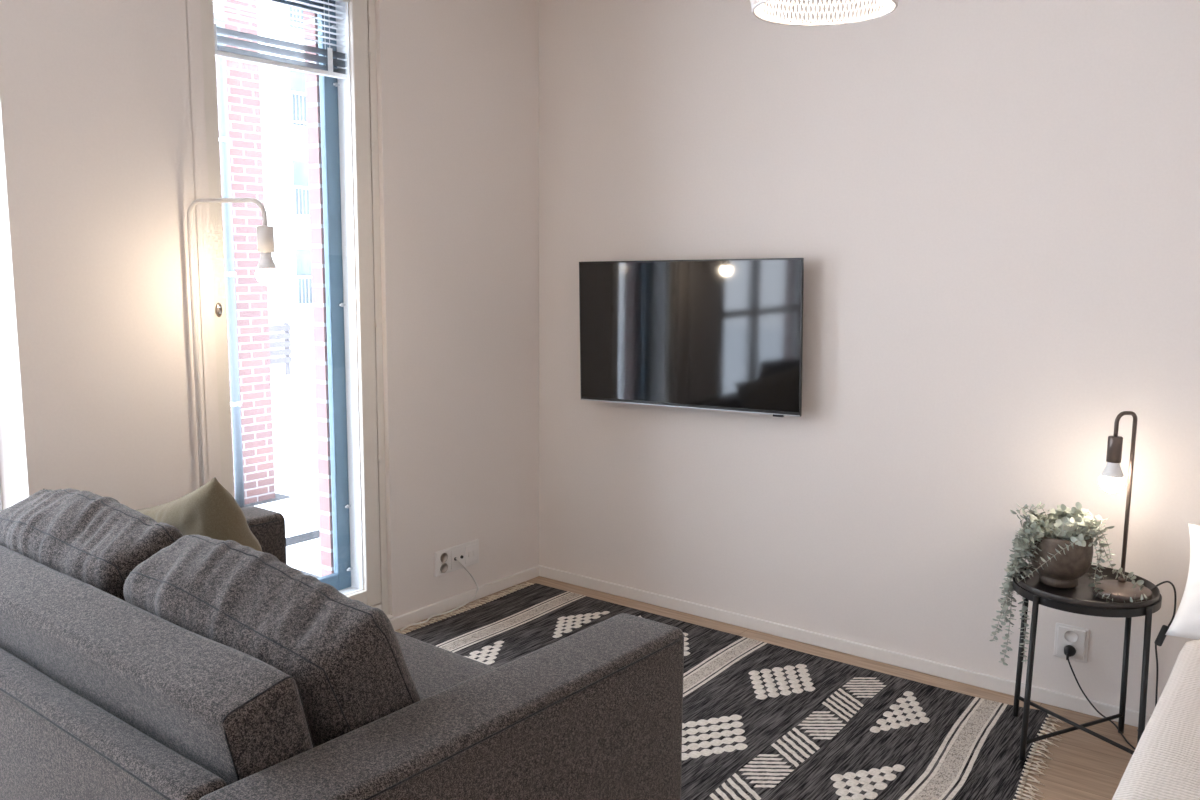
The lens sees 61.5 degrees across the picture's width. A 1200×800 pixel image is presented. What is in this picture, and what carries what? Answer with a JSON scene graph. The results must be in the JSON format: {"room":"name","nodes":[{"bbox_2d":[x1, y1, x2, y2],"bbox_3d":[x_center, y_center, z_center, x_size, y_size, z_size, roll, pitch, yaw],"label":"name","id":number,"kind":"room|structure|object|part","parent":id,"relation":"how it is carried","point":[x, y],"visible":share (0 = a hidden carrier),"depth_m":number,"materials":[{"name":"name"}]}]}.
{"room":"living room","nodes":[
{"label":"living room","id":0,"kind":"room"},
{"bbox_2d":[0,0,538,619],"bbox_3d":[-2.243,-0.181,2.309,0.250,2.720,6.200,6,10,36],"label":"wall","id":1,"kind":"structure","parent":0,"point":[103,146],"depth_m":3.30,"materials":[{"name":"paint"}]},
{"bbox_2d":[0,484,1,511],"bbox_3d":[-2.301,-0.205,2.192,0.270,2.200,1.850,6,10,36],"label":"window","id":2,"kind":"structure","parent":1,"relation":"in","point":[0,484],"depth_m":3.05,"materials":[{"name":"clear glass"}]},
{"bbox_2d":[200,0,393,618],"bbox_3d":[-1.157,-0.315,3.708,0.219,2.505,0.791,6,10,36],"label":"window","id":3,"kind":"structure","parent":1,"relation":"in","point":[348,107],"depth_m":3.92,"materials":[{"name":"beige paint"}]},
{"bbox_2d":[213,0,347,78],"bbox_3d":[-1.163,-1.359,3.571,0.029,0.340,0.652,6,10,36],"label":"blind","id":4,"kind":"object","parent":3,"relation":"attached to","point":[220,51],"visible":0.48,"depth_m":3.62,"materials":[{"name":"white metal"}]},
{"bbox_3d":[-1.164,-1.198,3.594,0.028,0.016,0.652,6,10,36],"label":"rail","id":5,"kind":"part","parent":4,"relation":"part of","materials":[{"name":"white metal"}]},
{"bbox_3d":[-1.018,-1.385,3.763,0.029,0.340,0.002,6,10,36],"label":"ladder cord","id":6,"kind":"part","parent":4,"relation":"part of","materials":[{"name":"white fabric"}]},
{"bbox_3d":[-1.234,-0.348,3.757,0.032,2.335,0.673,6,10,36],"label":"sash","id":7,"kind":"part","parent":3,"relation":"part of","materials":[{"name":"blue metal"}]},
{"bbox_3d":[-1.163,-0.318,3.713,0.170,2.500,0.791,6,10,36],"label":"frame","id":8,"kind":"part","parent":3,"relation":"part of","materials":[{"name":"beige paint"}]},
{"bbox_2d":[434,539,478,576],"bbox_3d":[-0.629,0.686,4.394,0.016,0.110,0.270,6,10,36],"label":"wall socket","id":9,"kind":"object","parent":1,"relation":"attached to","point":[445,561],"visible":1,"depth_m":4.38,"materials":[{"name":"white plastic"}]},
{"bbox_2d":[400,558,478,630],"bbox_3d":[-0.679,0.809,4.298,0.036,0.221,0.482,6,9,33],"label":"cable","id":10,"kind":"object","parent":9,"relation":"attached to","point":[457,559],"visible":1,"depth_m":4.38,"materials":[{"name":"white plastic"}]},
{"bbox_2d":[440,563,447,572],"bbox_3d":[-0.671,0.722,4.336,0.008,0.043,0.043,6,10,36],"label":"outlet","id":11,"kind":"object","parent":9,"relation":"attached to","point":[443,566],"depth_m":4.33,"materials":[{"name":"white plastic"}]},
{"bbox_2d":[440,553,447,562],"bbox_3d":[-0.671,0.676,4.330,0.008,0.043,0.043,6,10,36],"label":"outlet","id":12,"kind":"object","parent":9,"relation":"attached to","point":[443,556],"depth_m":4.33,"materials":[{"name":"white plastic"}]},
{"bbox_2d":[390,566,538,630],"bbox_3d":[-2.152,1.153,2.411,0.014,0.052,6.186,6,10,36],"label":"baseboard","id":13,"kind":"structure","parent":1,"relation":"attached to","point":[401,621],"depth_m":4.44,"materials":[{"name":"white wood"}]},
{"bbox_2d":[303,11,333,576],"bbox_3d":[-2.315,-0.206,2.486,0.070,2.720,6.800,6,10,36],"label":"wall","id":14,"kind":"structure","parent":0,"point":[312,84],"depth_m":4.05,"materials":[{"name":"brick"}]},
{"bbox_2d":[395,576,1137,799],"bbox_3d":[-0.233,1.452,1.010,5.400,0.120,6.600,6,10,36],"label":"floor","id":15,"kind":"structure","parent":0,"point":[1084,766],"depth_m":3.32,"materials":[{"name":"brown wood"}]},
{"bbox_2d":[187,198,277,486],"bbox_3d":[-1.190,0.206,3.285,0.249,1.699,0.282,-6,10,-38],"label":"floor lamp","id":16,"kind":"object","parent":15,"relation":"on","point":[266,270],"visible":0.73,"depth_m":3.21,"materials":[{"name":"beige metal"}]},
{"bbox_3d":[-1.048,-0.388,3.174,0.068,0.050,0.068,6,10,36],"label":"bulb","id":17,"kind":"part","parent":16,"relation":"part of","materials":[{"name":"white glass"}]},
{"bbox_2d":[0,506,684,799],"bbox_3d":[-0.856,0.767,2.519,1.836,0.806,1.171,7,10,38],"label":"sofa","id":18,"kind":"object","parent":15,"relation":"on","point":[103,696],"visible":0.73,"depth_m":1.94,"materials":[{"name":"grey fabric"}]},
{"bbox_2d":[0,488,182,600],"bbox_3d":[-1.250,0.485,2.569,0.700,0.491,0.364,7,10,39],"label":"cushion","id":19,"kind":"object","parent":18,"relation":"on","point":[95,540],"visible":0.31,"depth_m":2.39,"materials":[{"name":"grey fabric"}]},
{"bbox_3d":[-1.190,0.866,2.110,1.433,0.622,0.086,7,10,38],"label":"panel","id":20,"kind":"part","parent":18,"relation":"part of","materials":[{"name":"grey fabric"}]},
{"bbox_3d":[-1.091,0.622,2.189,1.417,0.430,0.238,7,10,38],"label":"backrest","id":21,"kind":"part","parent":18,"relation":"part of","materials":[{"name":"grey fabric"}]},
{"bbox_2d":[136,477,261,551],"bbox_3d":[-1.114,0.499,2.876,0.636,0.637,0.256,8,11,42],"label":"throw pillow","id":22,"kind":"object","parent":18,"relation":"on","point":[210,510],"visible":0.25,"depth_m":2.71,"materials":[{"name":"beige fabric"}]},
{"bbox_2d":[123,535,420,746],"bbox_3d":[-0.686,0.556,2.124,0.702,0.485,0.362,7,10,39],"label":"cushion","id":23,"kind":"object","parent":18,"relation":"on","point":[345,659],"visible":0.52,"depth_m":1.94,"materials":[{"name":"grey fabric"}]},
{"bbox_2d":[397,581,1063,799],"bbox_3d":[0.173,1.046,3.451,2.472,0.011,1.584,6,10,36],"label":"rug","id":24,"kind":"object","parent":15,"relation":"on","point":[761,720],"visible":0.58,"depth_m":3.36,"materials":[{"name":"fabric"}]},
{"bbox_2d":[1012,564,1161,760],"bbox_3d":[1.500,0.829,3.157,0.420,0.543,0.420,6,10,36],"label":"side table","id":25,"kind":"object","parent":15,"relation":"on","point":[1080,599],"visible":0.73,"depth_m":3.07,"materials":[{"name":"black metal"}]},
{"bbox_3d":[1.403,0.806,3.353,0.018,0.519,0.030,-3,9,-26],"label":"leg","id":26,"kind":"part","parent":25,"relation":"part of","materials":[{"name":"black metal"}]},
{"bbox_3d":[1.303,0.846,3.061,0.030,0.519,0.018,-3,9,-26],"label":"leg","id":27,"kind":"part","parent":25,"relation":"part of","materials":[{"name":"black metal"}]},
{"bbox_2d":[989,502,1147,664],"bbox_3d":[1.443,0.603,3.129,0.302,0.547,0.422,-3,9,-22],"label":"potted plant","id":28,"kind":"object","parent":25,"relation":"on","point":[1061,551],"visible":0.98,"depth_m":3.14,"materials":[{"name":"green plant"}]},
{"bbox_3d":[1.331,0.584,3.211,0.147,0.416,0.066,6,10,36],"label":"trailing stem","id":29,"kind":"part","parent":28,"relation":"part of","materials":[{"name":"green plant"}]},
{"bbox_3d":[1.347,0.545,3.205,0.136,0.335,0.058,6,10,36],"label":"trailing stem","id":30,"kind":"part","parent":28,"relation":"part of","materials":[{"name":"green plant"}]},
{"bbox_3d":[1.349,0.507,3.202,0.123,0.222,0.129,6,10,36],"label":"trailing stem","id":31,"kind":"part","parent":28,"relation":"part of","materials":[{"name":"green plant"}]},
{"bbox_3d":[1.356,0.511,3.205,0.118,0.224,0.117,6,10,36],"label":"trailing stem","id":32,"kind":"part","parent":28,"relation":"part of","materials":[{"name":"green plant"}]},
{"bbox_3d":[1.356,0.611,3.211,0.140,0.507,0.055,6,10,36],"label":"trailing stem","id":33,"kind":"part","parent":28,"relation":"part of","materials":[{"name":"green plant"}]},
{"bbox_3d":[1.382,0.625,3.240,0.054,0.469,0.095,-4,9,-30],"label":"trailing stem","id":34,"kind":"part","parent":28,"relation":"part of","materials":[{"name":"green plant"}]},
{"bbox_3d":[1.338,0.558,3.174,0.129,0.327,0.091,6,10,36],"label":"trailing stem","id":35,"kind":"part","parent":28,"relation":"part of","materials":[{"name":"green plant"}]},
{"bbox_3d":[1.368,0.426,3.178,0.124,0.097,0.052,-1,8,-9],"label":"trailing stem","id":36,"kind":"part","parent":28,"relation":"part of","materials":[{"name":"green plant"}]},
{"bbox_3d":[1.391,0.501,3.230,0.054,0.240,0.102,-2,8,-15],"label":"trailing stem","id":37,"kind":"part","parent":28,"relation":"part of","materials":[{"name":"green plant"}]},
{"bbox_3d":[1.375,0.392,3.206,0.136,0.124,0.050,5,9,29],"label":"trailing stem","id":38,"kind":"part","parent":28,"relation":"part of","materials":[{"name":"green plant"}]},
{"bbox_3d":[1.369,0.484,3.205,0.126,0.253,0.058,6,10,36],"label":"trailing stem","id":39,"kind":"part","parent":28,"relation":"part of","materials":[{"name":"green plant"}]},
{"bbox_3d":[1.351,0.487,3.166,0.111,0.190,0.074,6,10,36],"label":"trailing stem","id":40,"kind":"part","parent":28,"relation":"part of","materials":[{"name":"green plant"}]},
{"bbox_3d":[1.362,0.427,3.152,0.105,0.110,0.107,6,10,36],"label":"trailing stem","id":41,"kind":"part","parent":28,"relation":"part of","materials":[{"name":"green plant"}]},
{"bbox_3d":[1.371,0.430,3.150,0.119,0.106,0.051,-2,8,-20],"label":"trailing stem","id":42,"kind":"part","parent":28,"relation":"part of","materials":[{"name":"green plant"}]},
{"bbox_3d":[1.394,0.396,3.195,0.105,0.111,0.050,3,9,20],"label":"trailing stem","id":43,"kind":"part","parent":28,"relation":"part of","materials":[{"name":"green plant"}]},
{"bbox_3d":[1.381,0.446,3.149,0.085,0.148,0.092,6,10,36],"label":"trailing stem","id":44,"kind":"part","parent":28,"relation":"part of","materials":[{"name":"green plant"}]},
{"bbox_3d":[1.415,0.389,3.212,0.095,0.120,0.065,6,10,36],"label":"trailing stem","id":45,"kind":"part","parent":28,"relation":"part of","materials":[{"name":"green plant"}]},
{"bbox_3d":[1.392,0.415,3.157,0.082,0.084,0.100,6,10,36],"label":"trailing stem","id":46,"kind":"part","parent":28,"relation":"part of","materials":[{"name":"green plant"}]},
{"bbox_3d":[1.397,0.488,3.110,0.173,0.177,0.149,6,10,36],"label":"trailing stem","id":47,"kind":"part","parent":28,"relation":"part of","materials":[{"name":"green plant"}]},
{"bbox_3d":[1.412,0.422,3.148,0.093,0.071,0.050,-3,9,-23],"label":"trailing stem","id":48,"kind":"part","parent":28,"relation":"part of","materials":[{"name":"green plant"}]},
{"bbox_3d":[1.457,0.398,3.224,0.072,0.098,0.083,6,10,36],"label":"trailing stem","id":49,"kind":"part","parent":28,"relation":"part of","materials":[{"name":"green plant"}]},
{"bbox_3d":[1.453,0.499,3.185,0.185,0.163,0.185,6,10,36],"label":"pot","id":50,"kind":"part","parent":28,"relation":"part of","materials":[{"name":"brown ceramic"}]},
{"bbox_3d":[1.419,0.407,3.106,0.068,0.115,0.119,6,10,36],"label":"trailing stem","id":51,"kind":"part","parent":28,"relation":"part of","materials":[{"name":"green plant"}]},
{"bbox_3d":[1.484,0.389,3.232,0.058,0.115,0.106,6,10,36],"label":"trailing stem","id":52,"kind":"part","parent":28,"relation":"part of","materials":[{"name":"green plant"}]},
{"bbox_3d":[1.449,0.405,3.103,0.096,0.119,0.113,6,10,36],"label":"trailing stem","id":53,"kind":"part","parent":28,"relation":"part of","materials":[{"name":"green plant"}]},
{"bbox_3d":[1.500,0.394,3.189,0.071,0.116,0.093,6,10,36],"label":"trailing stem","id":54,"kind":"part","parent":28,"relation":"part of","materials":[{"name":"green plant"}]},
{"bbox_3d":[1.505,0.386,3.189,0.071,0.133,0.086,6,10,36],"label":"trailing stem","id":55,"kind":"part","parent":28,"relation":"part of","materials":[{"name":"green plant"}]},
{"bbox_3d":[1.472,0.410,3.102,0.110,0.110,0.087,6,10,36],"label":"trailing stem","id":56,"kind":"part","parent":28,"relation":"part of","materials":[{"name":"green plant"}]},
{"bbox_3d":[1.495,0.413,3.112,0.048,0.102,0.125,-5,10,-35],"label":"trailing stem","id":57,"kind":"part","parent":28,"relation":"part of","materials":[{"name":"green plant"}]},
{"bbox_3d":[1.498,0.408,3.127,0.112,0.107,0.054,6,10,36],"label":"trailing stem","id":58,"kind":"part","parent":28,"relation":"part of","materials":[{"name":"green plant"}]},
{"bbox_3d":[1.510,0.483,3.102,0.034,0.119,0.105,-3,9,-22],"label":"trailing stem","id":59,"kind":"part","parent":28,"relation":"part of","materials":[{"name":"green plant"}]},
{"bbox_3d":[1.509,0.403,3.112,0.144,0.122,0.065,6,10,36],"label":"trailing stem","id":60,"kind":"part","parent":28,"relation":"part of","materials":[{"name":"green plant"}]},
{"bbox_3d":[1.542,0.443,3.144,0.121,0.109,0.041,6,10,36],"label":"trailing stem","id":61,"kind":"part","parent":28,"relation":"part of","materials":[{"name":"green plant"}]},
{"bbox_3d":[1.569,0.486,3.097,0.200,0.159,0.076,6,10,36],"label":"trailing stem","id":62,"kind":"part","parent":28,"relation":"part of","materials":[{"name":"green plant"}]},
{"bbox_3d":[1.555,0.504,3.057,0.219,0.216,0.144,6,10,36],"label":"trailing stem","id":63,"kind":"part","parent":28,"relation":"part of","materials":[{"name":"green plant"}]},
{"bbox_2d":[1015,564,1159,608],"bbox_3d":[1.502,0.582,3.122,0.403,0.044,0.403,6,10,36],"label":"tray","id":64,"kind":"object","parent":25,"relation":"on","point":[1081,596],"depth_m":3.08,"materials":[{"name":"black metal"}]},
{"bbox_2d":[1064,411,1176,749],"bbox_3d":[1.634,0.561,3.158,0.365,1.076,0.345,6,10,36],"label":"table lamp","id":65,"kind":"object","parent":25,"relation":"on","point":[1112,480],"visible":0.79,"depth_m":3.06,"materials":[{"name":"black metal"}]},
{"bbox_3d":[1.558,0.256,3.069,0.070,0.051,0.070,6,10,36],"label":"bulb","id":66,"kind":"part","parent":65,"relation":"part of","materials":[{"name":"white glass"}]},
{"bbox_3d":[1.715,0.809,3.257,0.179,0.560,0.357,-2,8,-17],"label":"power cord","id":67,"kind":"part","parent":65,"relation":"part of","materials":[{"name":"black plastic"}]},
{"bbox_2d":[1154,625,1168,645],"bbox_3d":[1.714,0.719,3.076,0.035,0.064,0.022,0,8,-3],"label":"switch","id":68,"kind":"object","parent":65,"relation":"attached to","point":[1161,636],"depth_m":3.07,"materials":[{"name":"black plastic"}]},
{"bbox_3d":[1.697,0.826,3.254,0.030,0.526,0.018,-3,9,-26],"label":"leg","id":69,"kind":"part","parent":25,"relation":"part of","materials":[{"name":"black metal"}]},
{"bbox_3d":[1.597,0.866,2.963,0.018,0.526,0.030,-3,9,-26],"label":"leg","id":70,"kind":"part","parent":25,"relation":"part of","materials":[{"name":"black metal"}]},
{"bbox_3d":[1.899,1.036,1.856,1.571,0.504,2.095,6,10,36],"label":"bed","id":71,"kind":"object","parent":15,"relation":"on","visible":0},
{"bbox_2d":[1112,639,1199,799],"bbox_3d":[1.728,0.921,1.611,1.625,0.280,1.580,6,10,36],"label":"bedspread","id":72,"kind":"object","parent":71,"relation":"on","point":[1164,764],"visible":1,"depth_m":2.09,"materials":[{"name":"white fabric"}]},
{"bbox_2d":[1165,523,1199,639],"bbox_3d":[1.932,0.540,2.691,0.691,0.278,0.308,6,10,36],"label":"bed pillow","id":73,"kind":"object","parent":71,"relation":"on","point":[1186,622],"visible":1,"depth_m":2.81,"materials":[{"name":"white fabric"}]},
{"bbox_2d":[539,0,1199,714],"bbox_3d":[1.717,-0.292,3.336,5.350,2.720,0.200,6,10,36],"label":"wall","id":74,"kind":"structure","parent":0,"point":[991,208],"depth_m":3.69,"materials":[{"name":"paint"}]},
{"bbox_2d":[579,258,803,416],"bbox_3d":[0.369,-0.270,4.165,1.037,0.611,0.114,4,9,34],"label":"television","id":75,"kind":"object","parent":74,"relation":"attached to","point":[709,334],"visible":1,"depth_m":4.09,"materials":[{"name":"black metal"}]},
{"bbox_3d":[0.344,0.029,4.163,1.033,0.006,0.012,4,9,34],"label":"trim","id":76,"kind":"part","parent":75,"relation":"part of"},
{"bbox_2d":[538,565,1151,727],"bbox_3d":[1.662,1.042,3.421,4.900,0.052,0.014,6,10,36],"label":"baseboard","id":77,"kind":"structure","parent":74,"relation":"attached to","point":[1038,694],"depth_m":3.91,"materials":[{"name":"white wood"}]},
{"bbox_2d":[1054,623,1088,662],"bbox_3d":[1.605,0.828,3.435,0.106,0.120,0.016,6,10,36],"label":"wall socket","id":78,"kind":"object","parent":74,"relation":"attached to","point":[1077,637],"visible":0.96,"depth_m":3.43,"materials":[{"name":"white plastic"}]},
{"bbox_2d":[1063,644,1076,656],"bbox_3d":[1.602,0.853,3.435,0.045,0.045,0.008,6,10,36],"label":"plug","id":79,"kind":"object","parent":78,"relation":"attached to","point":[1064,645],"depth_m":3.43,"materials":[{"name":"plastic"}]},
{"bbox_2d":[1064,630,1077,642],"bbox_3d":[1.602,0.803,3.428,0.045,0.045,0.008,6,10,36],"label":"outlet","id":80,"kind":"object","parent":78,"relation":"attached to","point":[1070,636],"depth_m":3.43,"materials":[{"name":"white plastic"}]},
{"bbox_3d":[-0.274,-1.382,0.660,5.560,0.150,6.600,6,10,36],"label":"ceiling","id":81,"kind":"structure","parent":0,"visible":0},
{"bbox_2d":[750,0,898,25],"bbox_3d":[0.512,-1.202,2.251,0.349,0.637,0.349,6,10,36],"label":"pendant lamp","id":82,"kind":"object","parent":81,"relation":"hanging from","point":[755,4],"visible":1,"depth_m":2.43,"materials":[{"name":"white"}]},
{"label":"outside","id":83,"kind":"structure","parent":0,"visible":0},
{"bbox_2d":[269,325,320,575],"bbox_3d":[-15.509,-2.521,34.837,59.530,0.200,90.000,6,10,36],"label":"ground","id":84,"kind":"structure","parent":83,"point":[293,395],"depth_m":13.90,"materials":[{"name":"white"}]},
{"bbox_2d":[213,0,274,503],"bbox_3d":[-3.414,-3.897,9.190,0.350,9.850,0.398,6,10,36],"label":"brick wall","id":85,"kind":"structure","parent":84,"relation":"on","point":[243,78],"depth_m":9.46,"materials":[{"name":"red brick"}]},
{"bbox_2d":[213,0,244,506],"bbox_3d":[-3.373,-3.689,8.898,0.112,9.480,0.112,6,10,36],"label":"drain pipe","id":86,"kind":"object","parent":85,"relation":"attached to","point":[235,403],"visible":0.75,"depth_m":9.22,"materials":[{"name":"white metal"}]},
{"bbox_2d":[240,493,292,507],"bbox_3d":[-3.394,1.020,9.518,0.594,0.001,1.194,6,10,36],"label":"paving","id":87,"kind":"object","parent":84,"relation":"on","point":[278,496],"depth_m":9.82,"materials":[{"name":"concrete"}]},
{"bbox_2d":[269,323,291,374],"bbox_3d":[-6.791,-0.926,19.486,0.090,1.050,1.903,6,10,36],"label":"slatted fence","id":88,"kind":"object","parent":84,"relation":"on","point":[286,327],"visible":0.4,"depth_m":20.03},
{"bbox_3d":[-6.269,-1.023,20.202,0.060,1.050,0.080,6,10,36],"label":"post","id":89,"kind":"part","parent":88,"relation":"part of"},
{"bbox_2d":[257,0,312,325],"bbox_3d":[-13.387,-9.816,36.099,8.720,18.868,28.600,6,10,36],"label":"apartment building","id":90,"kind":"structure","parent":84,"relation":"on","point":[282,91],"depth_m":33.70,"materials":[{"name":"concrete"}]},
{"bbox_3d":[-9.857,-13.117,33.626,0.030,1.509,1.340,6,10,36],"label":"pane","id":91,"kind":"part","parent":90,"relation":"part of","materials":[{"name":"white glass"}]},
{"bbox_3d":[-9.594,-12.780,33.468,0.020,1.050,1.753,6,10,36],"label":"railing","id":92,"kind":"part","parent":90,"relation":"part of","materials":[{"name":"white metal"}]},
{"bbox_3d":[-9.882,-10.163,34.041,0.030,1.803,1.340,6,10,36],"label":"pane","id":93,"kind":"part","parent":90,"relation":"part of","materials":[{"name":"white glass"}]},
{"bbox_3d":[-9.619,-9.681,33.903,0.020,1.050,1.753,6,10,36],"label":"railing","id":94,"kind":"part","parent":90,"relation":"part of","materials":[{"name":"white metal"}]},
{"bbox_3d":[-9.906,-7.186,34.458,0.030,1.907,1.340,6,10,36],"label":"pane","id":95,"kind":"part","parent":90,"relation":"part of","materials":[{"name":"white glass"}]},
{"bbox_3d":[-9.644,-6.652,34.328,0.020,1.050,1.753,6,10,36],"label":"railing","id":96,"kind":"part","parent":90,"relation":"part of","materials":[{"name":"metal"}]},
{"bbox_3d":[-9.668,-3.700,34.742,0.020,1.050,1.753,6,10,36],"label":"railing","id":97,"kind":"part","parent":90,"relation":"part of","materials":[{"name":"metal"}]},
{"bbox_3d":[-9.930,-4.237,34.872,0.030,1.912,1.340,6,10,36],"label":"pane","id":98,"kind":"part","parent":90,"relation":"part of","materials":[{"name":"white glass"}]},
{"bbox_2d":[256,492,319,545],"bbox_3d":[-2.902,1.093,8.774,1.089,0.090,4.200,6,10,36],"label":"terrace slab","id":99,"kind":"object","parent":84,"relation":"on","point":[300,513],"visible":0.06,"depth_m":8.95,"materials":[{"name":"concrete"}]},
{"bbox_2d":[298,569,320,577],"bbox_3d":[-2.979,1.472,6.320,4.888,0.001,3.000,6,10,36],"label":"paving","id":100,"kind":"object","parent":84,"relation":"on","point":[303,572],"depth_m":7.55,"materials":[{"name":"concrete"}]}
]}

